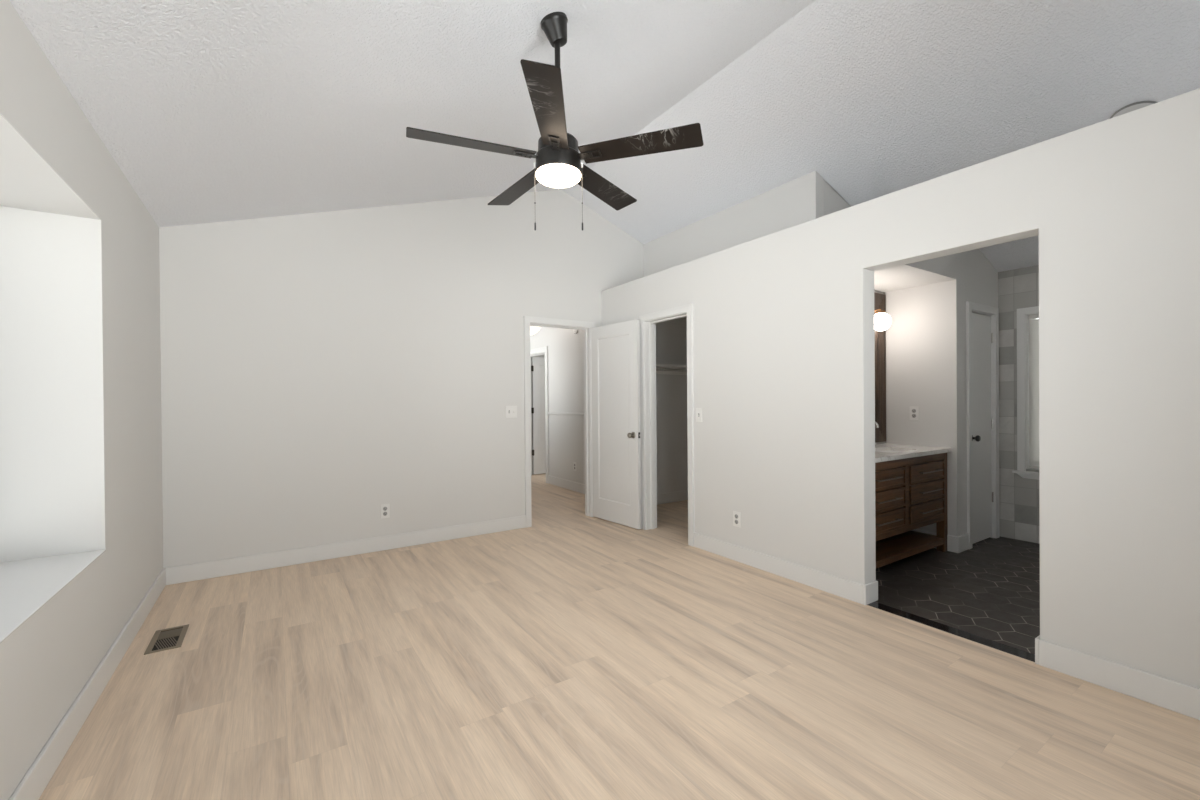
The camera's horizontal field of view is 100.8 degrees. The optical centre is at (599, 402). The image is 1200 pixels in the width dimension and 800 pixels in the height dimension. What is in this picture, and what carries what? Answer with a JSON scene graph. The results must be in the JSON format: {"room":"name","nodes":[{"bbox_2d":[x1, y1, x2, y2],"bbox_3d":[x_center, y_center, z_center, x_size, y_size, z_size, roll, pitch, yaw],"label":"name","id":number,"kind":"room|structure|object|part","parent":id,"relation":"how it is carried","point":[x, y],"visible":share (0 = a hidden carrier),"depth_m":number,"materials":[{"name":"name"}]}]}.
{"room":"empty bedroom","nodes":[
{"label":"empty bedroom","id":0,"kind":"room"},
{"bbox_2d":[0,0,162,799],"bbox_3d":[-1.713,0.032,0.981,0.500,2.442,5.720,-1,0,-33],"label":"wall","id":1,"kind":"structure","parent":0,"point":[81,421],"depth_m":2.14,"materials":[{"name":"paint"}]},
{"bbox_2d":[0,550,105,642],"bbox_3d":[-1.578,0.670,0.852,0.432,0.007,3.056,-1,0,-33],"label":"windowsill","id":2,"kind":"object","parent":1,"relation":"attached to","point":[26,585],"visible":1,"depth_m":1.84,"materials":[{"name":"white paint"}]},
{"bbox_2d":[9,568,165,799],"bbox_3d":[-1.488,1.191,1.126,0.014,0.120,5.414,-1,0,-33],"label":"baseboard","id":3,"kind":"structure","parent":1,"relation":"attached to","point":[35,781],"depth_m":1.91,"materials":[{"name":"white wood"}]},
{"bbox_2d":[159,189,643,567],"bbox_3d":[-1.237,-0.473,4.616,4.294,3.408,0.120,-1,0,-33],"label":"wall","id":4,"kind":"structure","parent":0,"point":[320,371],"depth_m":4.06,"materials":[{"name":"paint"}]},
{"bbox_2d":[163,515,525,584],"bbox_3d":[-1.855,1.178,4.130,2.695,0.120,0.014,-1,0,-33],"label":"baseboard","id":5,"kind":"structure","parent":4,"relation":"attached to","point":[237,565],"depth_m":3.94,"materials":[{"name":"white wood"}]},
{"bbox_2d":[380,504,389,518],"bbox_3d":[-1.803,0.911,4.167,0.072,0.117,0.010,-1,0,-33],"label":"electrical outlet","id":6,"kind":"object","parent":4,"relation":"attached to","point":[384,508],"visible":1,"depth_m":4.16,"materials":[{"name":"white plastic"}]},
{"bbox_2d":[506,406,516,417],"bbox_3d":[-0.851,0.090,4.785,0.118,0.117,0.020,-1,0,-33],"label":"light switch","id":7,"kind":"object","parent":4,"relation":"attached to","point":[511,411],"visible":1,"depth_m":4.79,"materials":[{"name":"white plastic"}]},
{"bbox_2d":[524,316,595,527],"bbox_3d":[-0.423,0.184,5.139,0.826,2.074,0.139,-1,0,-33],"label":"door frame","id":8,"kind":"structure","parent":4,"relation":"attached to","point":[529,321],"depth_m":5.11,"materials":[{"name":"white wood"}]},
{"bbox_2d":[531,354,544,473],"bbox_3d":[0.444,-0.028,9.511,4.025,2.440,0.100,-1,0,-33],"label":"wall","id":9,"kind":"structure","parent":0,"point":[543,356],"depth_m":8.41,"materials":[{"name":"paint"}]},
{"bbox_2d":[530,326,584,483],"bbox_3d":[-0.798,-0.008,7.608,0.140,2.440,4.402,-1,0,-33],"label":"wall","id":10,"kind":"structure","parent":0,"point":[565,348],"depth_m":7.01,"materials":[{"name":"paint"}]},
{"bbox_2d":[531,357,545,473],"bbox_3d":[-0.781,0.217,8.463,0.830,1.955,0.099,-1,0,-33],"label":"door","id":11,"kind":"structure","parent":10,"relation":"in","point":[538,363],"depth_m":8.32,"materials":[{"name":"white wood"}]},
{"bbox_2d":[530,346,548,482],"bbox_3d":[-0.983,0.183,7.876,0.159,2.057,0.964,-1,0,-33],"label":"door frame","id":12,"kind":"structure","parent":10,"relation":"attached to","point":[542,350],"depth_m":7.47,"materials":[{"name":"white wood"}]},
{"bbox_2d":[547,412,583,415],"bbox_3d":[-0.219,0.161,6.580,0.022,0.042,2.047,-1,0,-33],"label":"chair rail","id":13,"kind":"object","parent":10,"relation":"attached to","point":[548,413],"visible":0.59,"depth_m":6.97,"materials":[{"name":"paint"}]},
{"bbox_2d":[548,475,584,493],"bbox_3d":[-0.208,1.150,6.587,0.014,0.125,2.047,-1,0,-33],"label":"baseboard","id":14,"kind":"structure","parent":10,"relation":"attached to","point":[574,486],"depth_m":6.95,"materials":[{"name":"white wood"}]},
{"bbox_2d":[10,0,1199,271],"bbox_3d":[0.874,-1.684,2.665,6.705,1.240,5.698,-1,0,-33],"label":"ceiling","id":15,"kind":"structure","parent":0,"point":[211,111],"depth_m":2.76,"materials":[{"name":"white paint"}]},
{"bbox_2d":[406,12,703,230],"bbox_3d":[-0.228,-1.275,2.301,1.263,0.971,1.225,-1,0,-33],"label":"ceiling fan","id":16,"kind":"object","parent":15,"relation":"hanging from","point":[558,164],"visible":1,"depth_m":2.18,"materials":[{"name":"black metal"}]},
{"bbox_3d":[-0.546,-1.112,2.136,0.535,0.006,0.136,-1,12,-22],"label":"blade","id":17,"kind":"part","parent":16,"relation":"part of","materials":[{"name":"black wood"}]},
{"bbox_3d":[-0.417,-1.115,2.587,0.136,0.006,0.535,-15,9,-35],"label":"blade","id":18,"kind":"part","parent":16,"relation":"part of","materials":[{"name":"black wood"}]},
{"bbox_3d":[-0.194,-1.113,1.896,0.136,0.006,0.535,12,0,0],"label":"blade","id":19,"kind":"part","parent":16,"relation":"part of","materials":[{"name":"black wood"}]},
{"bbox_3d":[0.013,-1.119,2.602,0.136,0.006,0.535,-14,-7,32],"label":"blade","id":20,"kind":"part","parent":16,"relation":"part of","materials":[{"name":"black wood"}]},
{"bbox_3d":[0.172,-1.118,2.159,0.535,0.006,0.136,0,-12,18],"label":"blade","id":21,"kind":"part","parent":16,"relation":"part of","materials":[{"name":"black wood"}]},
{"bbox_2d":[1109,101,1157,118],"bbox_3d":[3.027,-1.618,2.810,0.202,0.082,0.212,-1,0,-33],"label":"ceiling light","id":22,"kind":"object","parent":15,"relation":"attached to","point":[1134,106],"visible":0.22,"depth_m":2.76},
{"bbox_2d":[39,473,1199,799],"bbox_3d":[0.825,1.239,5.624,8.875,0.060,10.700,-1,0,-33],"label":"floor","id":23,"kind":"structure","parent":0,"point":[571,654],"depth_m":2.14,"materials":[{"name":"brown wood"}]},
{"bbox_2d":[144,624,188,654],"bbox_3d":[-2.282,1.247,2.623,0.142,0.005,0.302,-1,0,-33],"label":"floor vent","id":24,"kind":"object","parent":23,"relation":"in","point":[169,638],"visible":1,"depth_m":2.62,"materials":[{"name":"beige metal"}]},
{"bbox_2d":[875,453,947,567],"bbox_3d":[2.146,0.807,3.856,1.303,0.803,0.537,-1,0,-33],"label":"bathroom vanity","id":25,"kind":"object","parent":23,"relation":"on","point":[911,493],"visible":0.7,"depth_m":3.72,"materials":[{"name":"brown wood"}]},
{"bbox_3d":[2.018,0.536,3.478,0.330,0.010,0.045,-1,0,-33],"label":"drawer pull","id":26,"kind":"part","parent":25,"relation":"part of","materials":[{"name":"silver metal"}]},
{"bbox_3d":[2.019,0.685,3.479,0.330,0.010,0.045,-1,0,-33],"label":"drawer pull","id":27,"kind":"part","parent":25,"relation":"part of","materials":[{"name":"silver metal"}]},
{"bbox_3d":[2.020,0.837,3.480,0.330,0.010,0.045,-1,0,-33],"label":"drawer pull","id":28,"kind":"part","parent":25,"relation":"part of","materials":[{"name":"silver metal"}]},
{"bbox_3d":[2.006,0.542,3.497,0.553,0.133,0.024,-1,0,-33],"label":"drawer","id":29,"kind":"part","parent":25,"relation":"part of","materials":[{"name":"brown wood"}]},
{"bbox_3d":[2.007,0.691,3.498,0.553,0.138,0.024,-1,0,-33],"label":"drawer","id":30,"kind":"part","parent":25,"relation":"part of","materials":[{"name":"brown wood"}]},
{"bbox_3d":[2.008,0.843,3.498,0.553,0.137,0.024,-1,0,-33],"label":"drawer","id":31,"kind":"part","parent":25,"relation":"part of","materials":[{"name":"brown wood"}]},
{"bbox_2d":[876,531,943,567],"bbox_3d":[2.137,1.123,3.876,1.283,0.046,0.486,-1,0,-33],"label":"shelf","id":32,"kind":"object","parent":25,"relation":"attached to","point":[894,548],"depth_m":3.84,"materials":[{"name":"brown wood"}]},
{"bbox_2d":[875,443,950,462],"bbox_3d":[2.136,0.455,3.860,1.321,0.172,0.521,-1,0,-33],"label":"countertop","id":33,"kind":"structure","parent":25,"relation":"on","point":[883,451],"depth_m":3.86,"materials":[{"name":"white stone"}]},
{"bbox_2d":[877,450,903,451],"bbox_3d":[2.285,0.469,3.927,0.440,0.140,0.280,-1,0,-33],"label":"sink basin","id":34,"kind":"object","parent":33,"relation":"in","point":[877,450],"depth_m":4.11,"materials":[{"name":"ceramic"}]},
{"bbox_3d":[2.528,0.536,3.840,0.551,0.133,0.024,-1,0,-33],"label":"drawer","id":35,"kind":"part","parent":25,"relation":"part of","materials":[{"name":"brown wood"}]},
{"bbox_3d":[2.529,0.685,3.840,0.551,0.138,0.024,-1,0,-33],"label":"drawer","id":36,"kind":"part","parent":25,"relation":"part of","materials":[{"name":"brown wood"}]},
{"bbox_3d":[2.530,0.837,3.841,0.551,0.137,0.024,-1,0,-33],"label":"drawer","id":37,"kind":"part","parent":25,"relation":"part of","materials":[{"name":"brown wood"}]},
{"bbox_3d":[2.540,0.530,3.821,0.330,0.010,0.045,-1,0,-33],"label":"drawer pull","id":38,"kind":"part","parent":25,"relation":"part of","materials":[{"name":"silver metal"}]},
{"bbox_3d":[2.542,0.679,3.822,0.330,0.010,0.045,-1,0,-33],"label":"drawer pull","id":39,"kind":"part","parent":25,"relation":"part of","materials":[{"name":"silver metal"}]},
{"bbox_3d":[2.543,0.831,3.822,0.330,0.010,0.045,-1,0,-33],"label":"drawer pull","id":40,"kind":"part","parent":25,"relation":"part of","materials":[{"name":"silver metal"}]},
{"bbox_3d":[2.775,0.801,4.032,0.058,0.803,0.058,-1,0,-33],"label":"leg","id":41,"kind":"part","parent":25,"relation":"part of","materials":[{"name":"brown wood"}]},
{"bbox_2d":[868,602,1034,661],"bbox_3d":[1.858,1.245,2.677,0.084,0.062,0.816,-1,0,-33],"label":"threshold","id":42,"kind":"object","parent":23,"relation":"on","point":[1008,649],"visible":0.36,"depth_m":2.62,"materials":[{"name":"black tile"}]},
{"bbox_2d":[656,317,687,493],"bbox_3d":[0.738,0.029,6.000,1.626,2.358,0.120,-1,0,-33],"label":"wall","id":43,"kind":"structure","parent":0,"point":[671,335],"depth_m":6.02,"materials":[{"name":"paint"}]},
{"bbox_2d":[656,364,686,374],"bbox_3d":[0.721,-0.384,5.726,1.302,0.096,0.316,-1,0,-33],"label":"closet shelf","id":44,"kind":"object","parent":43,"relation":"attached to","point":[671,366],"visible":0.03,"depth_m":5.80,"materials":[{"name":"white wood"}]},
{"bbox_2d":[657,490,687,504],"bbox_3d":[0.650,1.147,5.862,1.306,0.125,0.014,-1,0,-33],"label":"baseboard","id":45,"kind":"structure","parent":43,"relation":"attached to","point":[676,496],"depth_m":6.00,"materials":[{"name":"white wood"}]},
{"bbox_2d":[644,171,850,276],"bbox_3d":[1.893,-1.472,5.306,1.915,0.696,2.160,-1,0,-33],"label":"wall","id":46,"kind":"structure","parent":0,"point":[808,197],"depth_m":4.43,"materials":[{"name":"paint"}]},
{"bbox_2d":[874,290,884,443],"bbox_3d":[1.963,0.029,4.131,1.626,2.358,0.120,-1,0,-33],"label":"wall","id":47,"kind":"structure","parent":0,"point":[874,290],"depth_m":4.39,"materials":[{"name":"paint"}]},
{"bbox_2d":[874,292,885,442],"bbox_3d":[2.035,-0.300,4.091,1.196,1.305,0.026,-1,0,-33],"label":"vanity mirror","id":48,"kind":"object","parent":47,"relation":"attached to","point":[879,299],"visible":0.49,"depth_m":4.36,"materials":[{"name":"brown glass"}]},
{"bbox_2d":[874,314,875,420],"bbox_3d":[2.033,-0.300,4.095,0.896,1.005,0.006,-1,0,-33],"label":"mirror glass","id":49,"kind":"object","parent":48,"relation":"attached to","point":[874,314],"depth_m":4.34,"materials":[{"name":"mirror"}]},
{"bbox_2d":[874,309,890,330],"bbox_3d":[2.114,-0.695,4.031,0.753,0.187,0.164,-1,0,-33],"label":"vanity light","id":50,"kind":"object","parent":48,"relation":"attached to","point":[882,321],"visible":0.3,"depth_m":4.14,"materials":[{"name":"white glass"}]},
{"bbox_2d":[601,88,1199,687],"bbox_3d":[1.565,0.008,3.136,0.130,2.418,5.428,-1,0,-33],"label":"wall","id":51,"kind":"structure","parent":0,"point":[784,328],"depth_m":2.27,"materials":[{"name":"paint"}]},
{"bbox_2d":[590,319,640,528],"bbox_3d":[0.147,0.209,5.014,0.163,1.998,0.738,-1,0,-39],"label":"door","id":52,"kind":"structure","parent":51,"relation":"in","point":[615,348],"depth_m":4.97,"materials":[{"name":"white wood"}]},
{"bbox_3d":[0.296,0.313,4.750,0.064,0.062,0.062,-1,0,-39],"label":"knob","id":53,"kind":"part","parent":52,"relation":"part of","materials":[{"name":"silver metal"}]},
{"bbox_2d":[639,303,693,546],"bbox_3d":[0.643,0.190,4.527,0.149,2.052,0.713,-1,0,-33],"label":"door frame","id":54,"kind":"structure","parent":51,"relation":"attached to","point":[648,322],"depth_m":4.75,"materials":[{"name":"white wood"}]},
{"bbox_2d":[696,408,701,421],"bbox_3d":[0.820,0.104,4.137,0.020,0.117,0.072,-1,0,-33],"label":"light switch","id":55,"kind":"object","parent":51,"relation":"attached to","point":[698,410],"visible":1,"depth_m":4.13,"materials":[{"name":"white plastic"}]},
{"bbox_2d":[733,511,740,527],"bbox_3d":[1.048,0.895,3.812,0.010,0.117,0.072,-1,0,-33],"label":"electrical outlet","id":56,"kind":"object","parent":51,"relation":"attached to","point":[736,515],"visible":1,"depth_m":3.81,"materials":[{"name":"white plastic"}]},
{"bbox_2d":[693,532,877,604],"bbox_3d":[1.250,1.156,3.624,0.144,0.120,1.462,-1,0,-33],"label":"baseboard","id":57,"kind":"structure","parent":51,"relation":"attached to","point":[866,594],"depth_m":3.38,"materials":[{"name":"white wood"}]},
{"bbox_2d":[1035,635,1199,719],"bbox_3d":[2.571,1.157,1.611,0.144,0.120,1.774,-1,0,-33],"label":"baseboard","id":58,"kind":"structure","parent":51,"relation":"attached to","point":[1178,697],"depth_m":2.08,"materials":[{"name":"white wood"}]},
{"bbox_2d":[874,254,955,291],"bbox_3d":[2.075,-1.092,3.796,1.466,0.233,0.563,-1,0,-33],"label":"ceiling","id":59,"kind":"structure","parent":0,"point":[939,269],"depth_m":3.87,"materials":[{"name":"paint"}]},
{"bbox_2d":[884,248,997,536],"bbox_3d":[3.046,-0.131,4.434,0.840,2.657,0.563,-1,0,-33],"label":"wall","id":60,"kind":"structure","parent":0,"point":[926,333],"depth_m":4.12,"materials":[{"name":"paint"}]},
{"bbox_2d":[910,406,918,419],"bbox_3d":[2.675,0.092,4.230,0.010,0.117,0.072,-1,0,-33],"label":"electrical outlet","id":61,"kind":"object","parent":60,"relation":"attached to","point":[914,410],"visible":1,"depth_m":4.22,"materials":[{"name":"white plastic"}]},
{"bbox_2d":[911,529,968,552],"bbox_3d":[2.779,1.136,4.250,0.196,0.130,0.577,-1,0,-33],"label":"baseboard","id":62,"kind":"structure","parent":60,"relation":"attached to","point":[955,544],"depth_m":4.00,"materials":[{"name":"white wood"}]},
{"bbox_2d":[966,301,998,548],"bbox_3d":[3.246,0.184,4.258,0.613,2.026,0.089,-1,0,-33],"label":"door frame","id":63,"kind":"structure","parent":60,"relation":"attached to","point":[971,307],"depth_m":4.36,"materials":[{"name":"white wood"}]},
{"bbox_2d":[972,313,993,543],"bbox_3d":[3.264,0.214,4.239,0.486,1.942,0.099,-1,0,-33],"label":"door","id":64,"kind":"structure","parent":60,"relation":"in","point":[982,337],"depth_m":4.28,"materials":[{"name":"white wood"}]},
{"bbox_3d":[3.113,0.297,4.119,0.062,0.062,0.064,-1,0,-33],"label":"knob","id":65,"kind":"part","parent":64,"relation":"part of","materials":[{"name":"black metal"}]},
{"bbox_2d":[998,265,1039,543],"bbox_3d":[4.332,0.013,3.388,0.160,2.360,2.815,-1,0,-33],"label":"tiled wall","id":66,"kind":"structure","parent":0,"point":[1017,288],"depth_m":4.34,"materials":[{"name":"grey tile"}]},
{"bbox_2d":[1012,468,1038,479],"bbox_3d":[3.879,0.608,3.960,0.119,0.086,0.918,-1,0,-33],"label":"windowsill","id":67,"kind":"object","parent":66,"relation":"attached to","point":[1024,474],"visible":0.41,"depth_m":4.24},
{"bbox_2d":[1017,306,1038,470],"bbox_3d":[3.888,-0.111,3.966,0.086,1.400,0.868,-1,0,-33],"label":"window frame","id":68,"kind":"structure","parent":66,"relation":"in","point":[1023,455],"depth_m":4.27,"materials":[{"name":"white wood"}]},
{"bbox_2d":[1028,314,1038,467],"bbox_3d":[3.897,-0.094,3.972,0.040,1.309,0.736,-1,0,-33],"label":"window","id":69,"kind":"structure","parent":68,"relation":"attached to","point":[1033,324],"depth_m":4.25,"materials":[{"name":"white glass"}]},
{"bbox_3d":[3.892,-0.732,3.969,0.040,0.032,0.736,-1,0,-33],"label":"head rail","id":70,"kind":"part","parent":69,"relation":"part of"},
{"bbox_3d":[0.103,-1.289,8.300,5.900,0.100,4.432,-1,0,-33],"label":"ceiling","id":71,"kind":"structure","parent":0,"visible":0},
{"bbox_2d":[530,326,540,334],"bbox_3d":[-0.919,-1.034,6.309,0.403,0.374,0.404,-1,0,-33],"label":"crystal ceiling light","id":72,"kind":"object","parent":71,"relation":"attached to","point":[533,330],"visible":0.22,"depth_m":6.25,"materials":[{"name":"white glass"}]},
{"bbox_3d":[1.143,0.030,5.182,1.406,2.358,1.692,-1,0,-33],"label":"wall","id":73,"kind":"structure","parent":0,"visible":0},
{"bbox_2d":[656,368,686,371],"bbox_3d":[0.791,-0.368,5.620,1.304,0.060,0.060,-1,0,-33],"label":"closet rod","id":74,"kind":"object","parent":73,"relation":"attached to","point":[657,369],"visible":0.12,"depth_m":5.61,"materials":[{"name":"wood"}]}
]}

